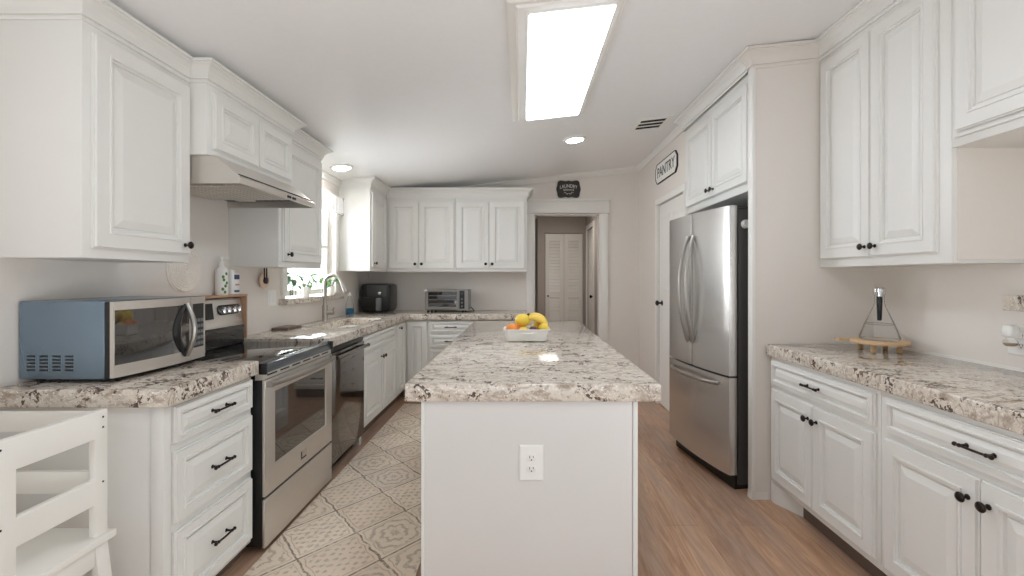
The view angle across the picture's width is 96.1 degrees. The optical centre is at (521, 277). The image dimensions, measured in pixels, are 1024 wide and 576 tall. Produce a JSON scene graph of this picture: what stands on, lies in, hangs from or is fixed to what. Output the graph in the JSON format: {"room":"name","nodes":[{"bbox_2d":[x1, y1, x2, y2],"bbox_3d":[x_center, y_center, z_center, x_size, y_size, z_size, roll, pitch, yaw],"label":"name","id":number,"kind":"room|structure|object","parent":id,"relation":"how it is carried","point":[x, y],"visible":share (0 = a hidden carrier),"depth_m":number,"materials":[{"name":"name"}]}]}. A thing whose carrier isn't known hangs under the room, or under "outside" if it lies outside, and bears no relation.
{"room":"kitchen","nodes":[
{"label":"kitchen","id":0,"kind":"room"},
{"bbox_2d":[0,179,368,386],"bbox_3d":[-1.880,0.161,2.940,0.120,2.238,5.280,0,0,0],"label":"wall","id":1,"kind":"structure","parent":0,"point":[20,279],"depth_m":2.32,"materials":[{"name":"beige paint"}]},
{"bbox_2d":[0,0,193,262],"bbox_3d":[-1.632,-0.520,1.803,0.376,0.900,0.580,0,0,0],"label":"upper cabinet","id":2,"kind":"object","parent":1,"relation":"attached to","point":[95,101],"visible":1,"depth_m":1.60,"materials":[{"name":"white paint"}]},
{"bbox_2d":[166,249,201,292],"bbox_3d":[-1.812,-0.045,2.475,0.013,0.252,0.252,0,0,0],"label":"plaque","id":3,"kind":"object","parent":1,"relation":"attached to","point":[182,277],"visible":0.84,"depth_m":2.47,"materials":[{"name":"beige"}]},
{"bbox_2d":[189,57,306,184],"bbox_3d":[-1.592,-0.768,2.470,0.456,0.413,0.896,0,0,0],"label":"upper cabinet","id":4,"kind":"object","parent":1,"relation":"attached to","point":[231,120],"visible":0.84,"depth_m":2.28,"materials":[{"name":"white paint"}]},
{"bbox_2d":[190,156,313,207],"bbox_3d":[-1.549,-0.495,2.473,0.536,0.126,0.750,0,0,0],"label":"range hood","id":5,"kind":"object","parent":4,"relation":"attached to","point":[211,177],"visible":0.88,"depth_m":2.34,"materials":[{"name":"metal"}]},
{"bbox_2d":[235,200,255,201],"bbox_3d":[-1.670,-0.468,2.740,0.100,0.008,0.120,0,0,0],"label":"lamp","id":6,"kind":"object","parent":5,"relation":"on","point":[235,200],"depth_m":2.78,"materials":[{"name":"white plastic"}]},
{"bbox_2d":[267,290,275,306],"bbox_3d":[-1.815,0.145,3.340,0.011,0.120,0.115,0,0,0],"label":"light switch","id":7,"kind":"object","parent":1,"relation":"attached to","point":[271,294],"visible":1,"depth_m":3.32,"materials":[{"name":"white plastic"}]},
{"bbox_2d":[229,128,332,268],"bbox_3d":[-1.632,-0.520,3.184,0.376,0.900,0.675,0,0,0],"label":"upper cabinet","id":8,"kind":"object","parent":1,"relation":"attached to","point":[277,238],"visible":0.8,"depth_m":2.99,"materials":[{"name":"white paint"}]},
{"bbox_2d":[259,268,268,288],"bbox_3d":[-1.785,0.003,3.200,0.026,0.143,0.112,0,0,0],"label":"trivet","id":9,"kind":"object","parent":8,"relation":"hanging from","point":[264,278],"visible":1,"depth_m":3.18,"materials":[{"name":"brown wood"}]},
{"bbox_2d":[288,206,328,295],"bbox_3d":[-1.895,-0.297,4.000,0.050,0.885,0.920,0,0,0],"label":"window","id":10,"kind":"structure","parent":1,"relation":"in","point":[325,213],"depth_m":4.42,"materials":[{"name":"white paint"}]},
{"bbox_2d":[281,188,338,296],"bbox_3d":[-1.811,-0.338,4.000,0.018,0.955,1.070,0,0,0],"label":"trim","id":11,"kind":"structure","parent":1,"relation":"attached to","point":[284,277],"depth_m":4.46,"materials":[{"name":"white paint"}]},
{"bbox_2d":[279,294,343,304],"bbox_3d":[-1.815,0.181,3.995,0.110,0.042,1.110,0,0,0],"label":"window sill slab","id":12,"kind":"structure","parent":1,"relation":"attached to","point":[288,301],"depth_m":3.77,"materials":[{"name":"stone"}]},
{"bbox_2d":[287,272,303,297],"bbox_3d":[-1.795,0.056,3.631,0.129,0.207,0.204,0,0,-30],"label":"potted plant","id":13,"kind":"object","parent":12,"relation":"on","point":[293,281],"visible":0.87,"depth_m":3.61,"materials":[{"name":"green plant"}]},
{"bbox_2d":[301,274,320,296],"bbox_3d":[-1.798,0.061,3.870,0.214,0.197,0.152,0,0,-38],"label":"potted plant","id":14,"kind":"object","parent":12,"relation":"on","point":[305,288],"visible":0.9,"depth_m":3.85,"materials":[{"name":"green plant"}]},
{"bbox_2d":[317,271,336,295],"bbox_3d":[-1.788,0.048,4.184,0.185,0.223,0.135,0,0,-16],"label":"potted plant","id":15,"kind":"object","parent":12,"relation":"on","point":[322,278],"visible":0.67,"depth_m":4.19,"materials":[{"name":"green plant"}]},
{"bbox_2d":[327,277,339,294],"bbox_3d":[-1.792,0.070,4.373,0.153,0.180,0.148,0,0,-44],"label":"potted plant","id":16,"kind":"object","parent":12,"relation":"on","point":[330,288],"visible":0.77,"depth_m":4.34,"materials":[{"name":"green plant"}]},
{"bbox_2d":[322,170,341,186],"bbox_3d":[-1.800,-0.938,4.013,0.040,0.062,1.105,0,0,0],"label":"trim","id":17,"kind":"structure","parent":1,"relation":"attached to","point":[326,176],"depth_m":4.33,"materials":[{"name":"white paint"}]},
{"bbox_2d":[322,207,343,215],"bbox_3d":[-1.779,-0.625,4.005,0.046,0.028,1.088,0,0,0],"label":"curtain rod","id":18,"kind":"object","parent":1,"relation":"attached to","point":[338,213],"visible":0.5,"depth_m":4.31,"materials":[{"name":"white plastic"}]},
{"bbox_2d":[358,289,360,299],"bbox_3d":[-1.815,0.180,5.130,0.010,0.122,0.078,0,0,0],"label":"wall outlet","id":19,"kind":"object","parent":1,"relation":"attached to","point":[359,290],"visible":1,"depth_m":5.13,"materials":[{"name":"white plastic"}]},
{"bbox_2d":[338,176,390,271],"bbox_3d":[-1.632,-0.532,4.982,0.376,0.925,0.956,0,0,0],"label":"upper cabinet","id":20,"kind":"object","parent":1,"relation":"attached to","point":[363,225],"visible":0.91,"depth_m":4.57,"materials":[{"name":"white paint"}]},
{"bbox_2d":[109,0,861,186],"bbox_3d":[0.200,-1.238,2.200,4.400,0.597,6.800,0,0,0],"label":"ceiling","id":21,"kind":"structure","parent":0,"point":[402,93],"depth_m":2.51,"materials":[{"name":"paint"}]},
{"bbox_2d":[330,164,352,170],"bbox_3d":[-1.600,-0.979,4.080,0.195,0.033,0.196,0,0,0],"label":"recessed light","id":22,"kind":"object","parent":21,"relation":"in","point":[338,167],"visible":1,"depth_m":4.05,"materials":[{"name":"white plastic"}]},
{"bbox_2d":[506,0,625,121],"bbox_3d":[0.192,-1.169,2.632,0.517,0.094,1.474,0,0,0],"label":"ceiling light","id":23,"kind":"object","parent":21,"relation":"attached to","point":[558,49],"visible":1,"depth_m":2.32,"materials":[{"name":"white paint"}]},
{"bbox_2d":[527,5,615,119],"bbox_3d":[0.217,-1.164,2.632,0.374,0.085,1.302,0,0,0],"label":"diffuser","id":24,"kind":"object","parent":23,"relation":"attached to","point":[565,46],"depth_m":2.36,"materials":[{"name":"white"}]},
{"bbox_2d":[564,135,585,143],"bbox_3d":[0.462,-1.212,4.030,0.195,0.033,0.196,0,0,0],"label":"recessed light","id":25,"kind":"object","parent":21,"relation":"in","point":[579,138],"visible":1,"depth_m":4.00,"materials":[{"name":"white plastic"}]},
{"bbox_2d":[629,115,673,131],"bbox_3d":[1.070,-1.282,3.830,0.279,0.038,0.330,0,0,0],"label":"ceiling vent","id":26,"kind":"object","parent":21,"relation":"in","point":[651,123],"visible":1,"depth_m":3.82,"materials":[{"name":"white plastic"}]},
{"bbox_2d":[369,172,638,366],"bbox_3d":[-0.150,-0.028,5.520,3.340,2.617,0.120,0,0,0],"label":"wall","id":27,"kind":"structure","parent":0,"point":[489,290],"depth_m":5.46,"materials":[{"name":"beige paint"}]},
{"bbox_2d":[387,187,454,271],"bbox_3d":[-1.129,-0.532,5.257,0.773,0.925,0.406,0,0,0],"label":"upper cabinet","id":28,"kind":"object","parent":27,"relation":"attached to","point":[420,220],"visible":0.98,"depth_m":5.10,"materials":[{"name":"white paint"}]},
{"bbox_2d":[454,187,532,271],"bbox_3d":[-0.310,-0.532,5.257,0.864,0.925,0.406,0,0,0],"label":"upper cabinet","id":29,"kind":"object","parent":27,"relation":"attached to","point":[491,222],"visible":1,"depth_m":5.10,"materials":[{"name":"white paint"}]},
{"bbox_2d":[526,199,610,343],"bbox_3d":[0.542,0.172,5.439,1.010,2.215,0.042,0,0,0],"label":"trim","id":30,"kind":"structure","parent":27,"relation":"attached to","point":[534,206],"depth_m":5.44,"materials":[{"name":"white paint"}]},
{"bbox_2d":[556,181,580,197],"bbox_3d":[0.552,-1.053,5.453,0.287,0.204,0.014,0,0,0],"label":"sign","id":31,"kind":"object","parent":27,"relation":"attached to","point":[568,189],"visible":1,"depth_m":5.45,"materials":[{"name":"black wood"}]},
{"bbox_2d":[457,125,682,186],"bbox_3d":[0.045,-1.143,4.607,2.690,0.366,1.705,0,0,0],"label":"trim","id":32,"kind":"structure","parent":27,"relation":"attached to","point":[677,131],"depth_m":5.42,"materials":[{"name":"white paint"}]},
{"bbox_2d":[535,219,536,312],"bbox_3d":[0.285,0.105,6.990,1.810,2.350,2.820,0,0,0],"label":"wall","id":33,"kind":"structure","parent":0,"point":[535,219],"depth_m":8.28,"materials":[{"name":"paint"}]},
{"bbox_2d":[221,397,871,575],"bbox_3d":[0.200,1.310,3.600,4.400,0.060,9.600,0,0,0],"label":"floor","id":34,"kind":"structure","parent":0,"point":[691,522],"depth_m":2.37,"materials":[{"name":"brown wood"}]},
{"bbox_2d":[0,408,115,575],"bbox_3d":[-1.542,0.852,1.333,0.409,0.856,0.444,0,0,0],"label":"tower","id":35,"kind":"object","parent":34,"relation":"on","point":[30,545],"visible":1,"depth_m":1.40,"materials":[{"name":"white paint"}]},
{"bbox_2d":[0,377,252,575],"bbox_3d":[-1.507,0.862,1.852,0.627,0.837,0.520,0,0,0],"label":"base cabinet","id":36,"kind":"object","parent":34,"relation":"on","point":[179,480],"visible":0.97,"depth_m":1.63,"materials":[{"name":"white paint"}]},
{"bbox_2d":[0,361,258,407],"bbox_3d":[-1.515,0.411,1.841,0.610,0.063,0.553,0,0,0],"label":"countertop","id":37,"kind":"structure","parent":36,"relation":"on","point":[164,387],"depth_m":1.62,"materials":[{"name":"stone"}]},
{"bbox_2d":[19,296,204,381],"bbox_3d":[-1.611,0.232,1.896,0.403,0.297,0.484,0,0,0],"label":"microwave oven","id":38,"kind":"object","parent":37,"relation":"on","point":[104,338],"visible":1,"depth_m":1.66,"materials":[{"name":"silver metal"}]},
{"bbox_2d":[189,297,335,547],"bbox_3d":[-1.470,0.689,2.507,0.680,1.133,0.763,0,0,0],"label":"stove","id":39,"kind":"object","parent":34,"relation":"on","point":[291,411],"visible":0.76,"depth_m":2.42,"materials":[{"name":"silver metal"}]},
{"bbox_2d":[189,342,321,362],"bbox_3d":[-1.482,0.414,2.507,0.537,0.028,0.759,0,0,0],"label":"cooktop","id":40,"kind":"object","parent":39,"relation":"in","point":[263,352],"depth_m":2.54,"materials":[{"name":"black glass"}]},
{"bbox_2d":[243,404,420,575],"bbox_3d":[-0.824,1.276,2.780,0.737,0.009,3.760,0,0,0],"label":"runner rug","id":41,"kind":"object","parent":34,"relation":"on","point":[366,521],"visible":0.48,"depth_m":2.40,"materials":[{"name":"beige tile"}]},
{"bbox_2d":[329,337,369,465],"bbox_3d":[-1.478,0.863,3.206,0.644,0.834,0.608,0,0,0],"label":"dishwasher","id":42,"kind":"object","parent":34,"relation":"on","point":[348,366],"visible":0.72,"depth_m":3.18,"materials":[{"name":"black metal"}]},
{"bbox_2d":[340,324,395,444],"bbox_3d":[-1.502,0.862,4.018,0.620,0.837,1.005,0,0,0],"label":"base cabinet","id":43,"kind":"object","parent":34,"relation":"on","point":[380,356],"visible":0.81,"depth_m":3.97,"materials":[{"name":"white paint"}]},
{"bbox_2d":[389,320,427,407],"bbox_3d":[-1.406,0.862,4.987,0.812,0.837,0.930,0,0,0],"label":"base cabinet","id":44,"kind":"object","parent":34,"relation":"on","point":[411,340],"visible":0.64,"depth_m":4.87,"materials":[{"name":"white paint"}]},
{"bbox_2d":[244,310,526,346],"bbox_3d":[-0.885,0.411,4.178,1.870,0.063,2.565,0,0,0],"label":"countertop","id":45,"kind":"structure","parent":44,"relation":"on","point":[366,322],"depth_m":4.08,"materials":[{"name":"stone"}]},
{"bbox_2d":[202,294,247,337],"bbox_3d":[-1.775,0.240,2.529,0.082,0.280,0.758,0,0,0],"label":"wooden riser","id":46,"kind":"object","parent":45,"relation":"on","point":[243,297],"visible":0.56,"depth_m":2.90,"materials":[{"name":"brown wood"}]},
{"bbox_2d":[215,257,228,294],"bbox_3d":[-1.774,-0.013,2.720,0.067,0.225,0.066,0,0,41],"label":"lotion bottle","id":47,"kind":"object","parent":46,"relation":"on","point":[221,273],"visible":0.99,"depth_m":2.69,"materials":[{"name":"white plastic"}]},
{"bbox_2d":[228,270,238,294],"bbox_3d":[-1.771,0.026,2.815,0.054,0.148,0.074,0,0,0],"label":"bottle","id":48,"kind":"object","parent":46,"relation":"on","point":[233,279],"visible":0.9,"depth_m":2.79,"materials":[{"name":"white plastic"}]},
{"bbox_2d":[271,325,301,330],"bbox_3d":[-1.750,0.370,3.425,0.120,0.020,0.210,0,0,0],"label":"tray","id":49,"kind":"object","parent":45,"relation":"on","point":[285,327],"visible":1,"depth_m":3.35,"materials":[{"name":"wood"}]},
{"bbox_2d":[321,273,347,320],"bbox_3d":[-1.647,0.170,4.050,0.236,0.420,0.060,0,0,0],"label":"kitchen faucet","id":50,"kind":"object","parent":45,"relation":"on","point":[325,312],"visible":0.98,"depth_m":4.03,"materials":[{"name":"silver metal"}]},
{"bbox_2d":[321,305,328,320],"bbox_3d":[-1.735,0.307,4.050,0.060,0.146,0.060,0,0,0],"label":"faucet","id":51,"kind":"object","parent":50,"relation":"on","point":[325,312],"depth_m":4.03,"materials":[{"name":"silver metal"}]},
{"bbox_2d":[345,292,353,315],"bbox_3d":[-1.745,0.262,4.660,0.082,0.236,0.082,0,0,0],"label":"soap bottle","id":52,"kind":"object","parent":45,"relation":"on","point":[348,311],"visible":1,"depth_m":4.64,"materials":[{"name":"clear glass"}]},
{"bbox_2d":[361,283,396,311],"bbox_3d":[-1.600,0.219,5.133,0.324,0.314,0.372,0,0,0],"label":"air fryer","id":53,"kind":"object","parent":45,"relation":"on","point":[375,297],"visible":1,"depth_m":5.00,"materials":[{"name":"black plastic"}]},
{"bbox_2d":[425,289,474,311],"bbox_3d":[-0.807,0.253,5.201,0.536,0.255,0.319,0,0,0],"label":"toaster oven","id":54,"kind":"object","parent":45,"relation":"on","point":[435,299],"visible":0.95,"depth_m":5.08,"materials":[{"name":"grey metal"}]},
{"bbox_2d":[428,320,474,362],"bbox_3d":[-0.751,0.862,5.147,0.493,0.837,0.627,0,0,0],"label":"base cabinet","id":55,"kind":"object","parent":34,"relation":"on","point":[441,333],"visible":0.39,"depth_m":4.87,"materials":[{"name":"white paint"}]},
{"bbox_2d":[475,320,514,320],"bbox_3d":[-0.234,0.862,5.147,0.538,0.837,0.627,0,0,0],"label":"base cabinet","id":56,"kind":"object","parent":34,"relation":"on","point":[475,320],"visible":0.02,"depth_m":4.88,"materials":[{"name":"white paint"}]},
{"bbox_2d":[421,402,637,575],"bbox_3d":[0.025,0.862,2.845,0.787,0.837,2.371,0,0,0],"label":"kitchen island","id":57,"kind":"object","parent":34,"relation":"on","point":[478,518],"visible":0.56,"depth_m":1.66,"materials":[{"name":"white paint"}]},
{"bbox_2d":[519,445,543,479],"bbox_3d":[0.034,0.666,1.657,0.088,0.128,0.010,0,0,0],"label":"wall outlet","id":58,"kind":"object","parent":57,"relation":"attached to","point":[531,457],"visible":1,"depth_m":1.66,"materials":[{"name":"white plastic"}]},
{"bbox_2d":[527,454,535,460],"bbox_3d":[0.034,0.646,1.654,0.034,0.025,0.004,0,0,0],"label":"receptacle","id":59,"kind":"object","parent":58,"relation":"attached to","point":[530,457],"depth_m":1.65,"materials":[{"name":"white plastic"}]},
{"bbox_2d":[527,465,535,471],"bbox_3d":[0.034,0.686,1.654,0.034,0.025,0.004,0,0,0],"label":"receptacle","id":60,"kind":"object","parent":58,"relation":"attached to","point":[530,468],"depth_m":1.65,"materials":[{"name":"white plastic"}]},
{"bbox_2d":[405,321,660,401],"bbox_3d":[0.040,0.411,2.854,0.919,0.063,2.422,0,0,0],"label":"island countertop","id":61,"kind":"structure","parent":57,"relation":"on","point":[574,364],"depth_m":1.87,"materials":[{"name":"stone"}]},
{"bbox_2d":[503,326,549,341],"bbox_3d":[0.028,0.342,2.796,0.280,0.076,0.193,0,0,0],"label":"baking dish","id":62,"kind":"object","parent":61,"relation":"on","point":[512,335],"visible":0.9,"depth_m":2.72,"materials":[{"name":"white ceramic"}]},
{"bbox_2d":[506,324,517,328],"bbox_3d":[-0.060,0.310,2.770,0.076,0.068,0.076,0,0,0],"label":"orange","id":63,"kind":"object","parent":62,"relation":"in","point":[509,326],"visible":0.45,"depth_m":2.75,"materials":[{"name":"orange food"}]},
{"bbox_2d":[526,313,547,324],"bbox_3d":[0.094,0.263,2.823,0.133,0.098,0.094,0,0,0],"label":"banana bunch","id":64,"kind":"object","parent":62,"relation":"in","point":[537,317],"visible":0.88,"depth_m":2.78,"materials":[{"name":"yellow food"}]},
{"bbox_2d":[537,323,548,328],"bbox_3d":[0.128,0.304,2.778,0.062,0.060,0.061,0,0,45],"label":"lemon","id":65,"kind":"object","parent":62,"relation":"in","point":[541,326],"visible":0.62,"depth_m":2.76,"materials":[{"name":"yellow food"}]},
{"bbox_3d":[-0.006,0.316,2.808,0.066,0.059,0.066,0,0,0],"label":"peach","id":66,"kind":"object","parent":62,"relation":"in","visible":0},
{"bbox_2d":[515,314,530,325],"bbox_3d":[0.006,0.258,2.818,0.099,0.075,0.088,0,0,0],"label":"grapefruit","id":67,"kind":"object","parent":66,"relation":"on","point":[521,319],"visible":0.9,"depth_m":2.79,"materials":[{"name":"yellow food"}]},
{"bbox_2d":[669,205,747,488],"bbox_3d":[1.479,0.419,3.187,0.804,1.722,0.780,0,0,-9],"label":"refrigerator","id":68,"kind":"object","parent":34,"relation":"on","point":[708,249],"visible":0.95,"depth_m":2.91,"materials":[{"name":"grey metal"}]},
{"bbox_2d":[741,220,747,227],"bbox_3d":[1.346,-0.325,2.767,0.052,0.052,0.019,0,0,-9],"label":"clip","id":69,"kind":"object","parent":68,"relation":"attached to","point":[744,223],"visible":0.77,"depth_m":2.76,"materials":[{"name":"white plastic"}]},
{"bbox_2d":[771,356,886,575],"bbox_3d":[1.703,0.862,2.244,0.642,0.837,0.812,0,0,0],"label":"base cabinet","id":70,"kind":"object","parent":34,"relation":"on","point":[826,429],"visible":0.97,"depth_m":2.12,"materials":[{"name":"white paint"}]},
{"bbox_2d":[882,391,1023,575],"bbox_3d":[1.703,0.862,1.427,0.642,0.837,0.815,0,0,0],"label":"base cabinet","id":71,"kind":"object","parent":34,"relation":"on","point":[953,484],"visible":0.99,"depth_m":1.53,"materials":[{"name":"white paint"}]},
{"bbox_2d":[766,344,1023,435],"bbox_3d":[1.718,0.411,1.827,0.625,0.063,1.653,0,0,0],"label":"countertop","id":72,"kind":"structure","parent":71,"relation":"on","point":[990,395],"depth_m":1.81,"materials":[{"name":"stone"}]},
{"bbox_2d":[834,337,911,352],"bbox_3d":[1.854,0.351,2.400,0.278,0.058,0.256,0,0,0],"label":"serving board","id":73,"kind":"object","parent":72,"relation":"on","point":[900,344],"visible":0.91,"depth_m":2.34,"materials":[{"name":"brown wood"}]},
{"bbox_2d":[859,287,900,341],"bbox_3d":[1.865,0.185,2.400,0.176,0.273,0.176,0,0,0],"label":"glass decanter","id":74,"kind":"object","parent":73,"relation":"on","point":[879,291],"visible":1,"depth_m":2.39,"materials":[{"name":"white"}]},
{"bbox_2d":[537,216,585,326],"bbox_3d":[0.665,0.105,7.730,0.810,2.350,0.120,0,0,0],"label":"wall","id":75,"kind":"structure","parent":0,"point":[545,224],"depth_m":7.67,"materials":[{"name":"paint"}]},
{"bbox_2d":[545,234,582,323],"bbox_3d":[0.703,0.265,7.688,0.621,2.010,0.065,0,0,0],"label":"door","id":76,"kind":"structure","parent":75,"relation":"in","point":[563,265],"depth_m":7.68,"materials":[{"name":"white paint"}]},
{"bbox_2d":[586,216,596,334],"bbox_3d":[1.130,0.105,6.685,0.120,2.350,2.210,0,0,0],"label":"wall","id":77,"kind":"structure","parent":0,"point":[589,219],"depth_m":6.79,"materials":[{"name":"paint"}]},
{"bbox_2d":[586,220,593,332],"bbox_3d":[1.061,0.215,7.190,0.018,2.130,0.800,0,0,0],"label":"trim","id":78,"kind":"structure","parent":77,"relation":"attached to","point":[591,224],"depth_m":7.01,"materials":[{"name":"white paint"}]},
{"bbox_2d":[588,228,592,331],"bbox_3d":[1.069,0.251,7.190,0.103,2.042,0.650,0,0,0],"label":"door","id":79,"kind":"structure","parent":77,"relation":"in","point":[590,232],"depth_m":7.26,"materials":[{"name":"white paint"}]},
{"bbox_2d":[639,131,686,403],"bbox_3d":[1.710,-0.057,4.620,0.640,2.674,1.680,0,0,0],"label":"wall","id":80,"kind":"structure","parent":0,"point":[649,191],"depth_m":5.01,"materials":[{"name":"beige paint"}]},
{"bbox_2d":[655,150,677,184],"bbox_3d":[1.382,-1.052,4.415,0.016,0.200,0.650,0,0,0],"label":"sign","id":81,"kind":"object","parent":80,"relation":"attached to","point":[668,166],"visible":1,"depth_m":4.36,"materials":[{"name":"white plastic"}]},
{"bbox_2d":[655,194,682,410],"bbox_3d":[1.385,0.269,4.310,0.103,2.006,0.750,0,0,0],"label":"door","id":82,"kind":"structure","parent":80,"relation":"in","point":[672,209],"depth_m":4.48,"materials":[{"name":"white paint"}]},
{"bbox_2d":[655,183,686,402],"bbox_3d":[1.381,0.240,4.310,0.018,2.080,0.880,0,0,0],"label":"trim","id":83,"kind":"structure","parent":80,"relation":"attached to","point":[682,188],"depth_m":4.69,"materials":[{"name":"white paint"}]},
{"bbox_2d":[756,61,873,499],"bbox_3d":[1.688,-0.057,2.674,0.685,2.674,0.037,0,0,0],"label":"wall","id":84,"kind":"structure","parent":0,"point":[799,301],"depth_m":2.65,"materials":[{"name":"beige paint"}]},
{"bbox_2d":[673,56,747,214],"bbox_3d":[1.646,-0.913,3.271,0.768,0.786,1.142,0,0,0],"label":"upper cabinet","id":85,"kind":"object","parent":84,"relation":"attached to","point":[715,123],"visible":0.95,"depth_m":3.10,"materials":[{"name":"white paint"}]},
{"bbox_2d":[748,68,755,499],"bbox_3d":[1.335,0.035,2.673,0.021,2.490,0.050,0,0,0],"label":"trim","id":86,"kind":"structure","parent":84,"relation":"attached to","point":[751,73],"depth_m":2.65,"materials":[{"name":"white paint"}]},
{"bbox_2d":[748,489,767,499],"bbox_3d":[1.372,1.258,2.677,0.096,0.045,0.046,0,0,0],"label":"baseboard","id":87,"kind":"structure","parent":84,"relation":"attached to","point":[759,495],"depth_m":2.65,"materials":[{"name":"white paint"}]},
{"bbox_2d":[738,39,819,70],"bbox_3d":[1.494,-1.277,2.644,0.450,0.143,0.111,0,0,0],"label":"trim","id":88,"kind":"structure","parent":84,"relation":"attached to","point":[807,51],"depth_m":2.63,"materials":[{"name":"beige paint"}]},
{"bbox_2d":[874,263,1023,368],"bbox_3d":[2.090,-0.064,2.080,0.120,2.688,3.560,0,0,0],"label":"wall","id":89,"kind":"structure","parent":0,"point":[952,310],"depth_m":2.17,"materials":[{"name":"beige paint"}]},
{"bbox_2d":[814,0,1023,267],"bbox_3d":[1.842,-0.705,2.245,0.376,1.290,0.814,0,0,0],"label":"upper cabinet","id":90,"kind":"object","parent":89,"relation":"attached to","point":[895,191],"visible":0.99,"depth_m":2.06,"materials":[{"name":"white paint"}]},
{"bbox_2d":[888,346,1023,371],"bbox_3d":[2.027,0.374,1.827,0.006,0.012,1.655,0,0,0],"label":"trim","id":91,"kind":"structure","parent":89,"relation":"attached to","point":[904,348],"depth_m":2.10,"materials":[{"name":"white paint"}]},
{"bbox_2d":[952,0,1023,147],"bbox_3d":[1.842,-0.935,1.430,0.376,0.830,0.820,0,0,0],"label":"upper cabinet","id":92,"kind":"object","parent":89,"relation":"attached to","point":[988,35],"visible":1,"depth_m":1.69,"materials":[{"name":"white paint"}]},
{"bbox_2d":[1002,295,1023,311],"bbox_3d":[1.982,0.099,1.427,0.095,0.062,0.855,0,0,0],"label":"granite ledge","id":93,"kind":"object","parent":89,"relation":"attached to","point":[1009,302],"visible":1,"depth_m":1.81,"materials":[{"name":"beige stone"}]},
{"bbox_2d":[1008,325,1023,355],"bbox_3d":[2.025,0.255,1.862,0.010,0.122,0.115,0,0,0],"label":"wall outlet","id":94,"kind":"object","parent":89,"relation":"attached to","point":[1018,350],"visible":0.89,"depth_m":1.87,"materials":[{"name":"white plastic"}]},
{"bbox_2d":[1001,324,1021,346],"bbox_3d":[1.992,0.234,1.872,0.054,0.088,0.046,0,0,0],"label":"air freshener","id":95,"kind":"object","parent":94,"relation":"attached to","point":[1008,330],"visible":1,"depth_m":1.86,"materials":[{"name":"white plastic"}]},
{"bbox_2d":[1017,343,1023,348],"bbox_3d":[2.022,0.275,1.862,0.004,0.025,0.034,0,0,0],"label":"receptacle","id":96,"kind":"object","parent":94,"relation":"attached to","point":[1021,345],"depth_m":1.86,"materials":[{"name":"white plastic"}]},
{"bbox_3d":[-1.779,-0.775,4.005,0.046,0.028,1.088,0,0,0],"label":"curtain rod","id":97,"kind":"object","parent":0,"visible":0},
{"bbox_2d":[322,191,342,212],"bbox_3d":[-1.756,-0.700,3.993,0.015,0.134,1.005,0,0,0],"label":"valance","id":98,"kind":"object","parent":97,"relation":"hanging from","point":[330,201],"visible":0.51,"depth_m":4.25,"materials":[{"name":"white fabric"}]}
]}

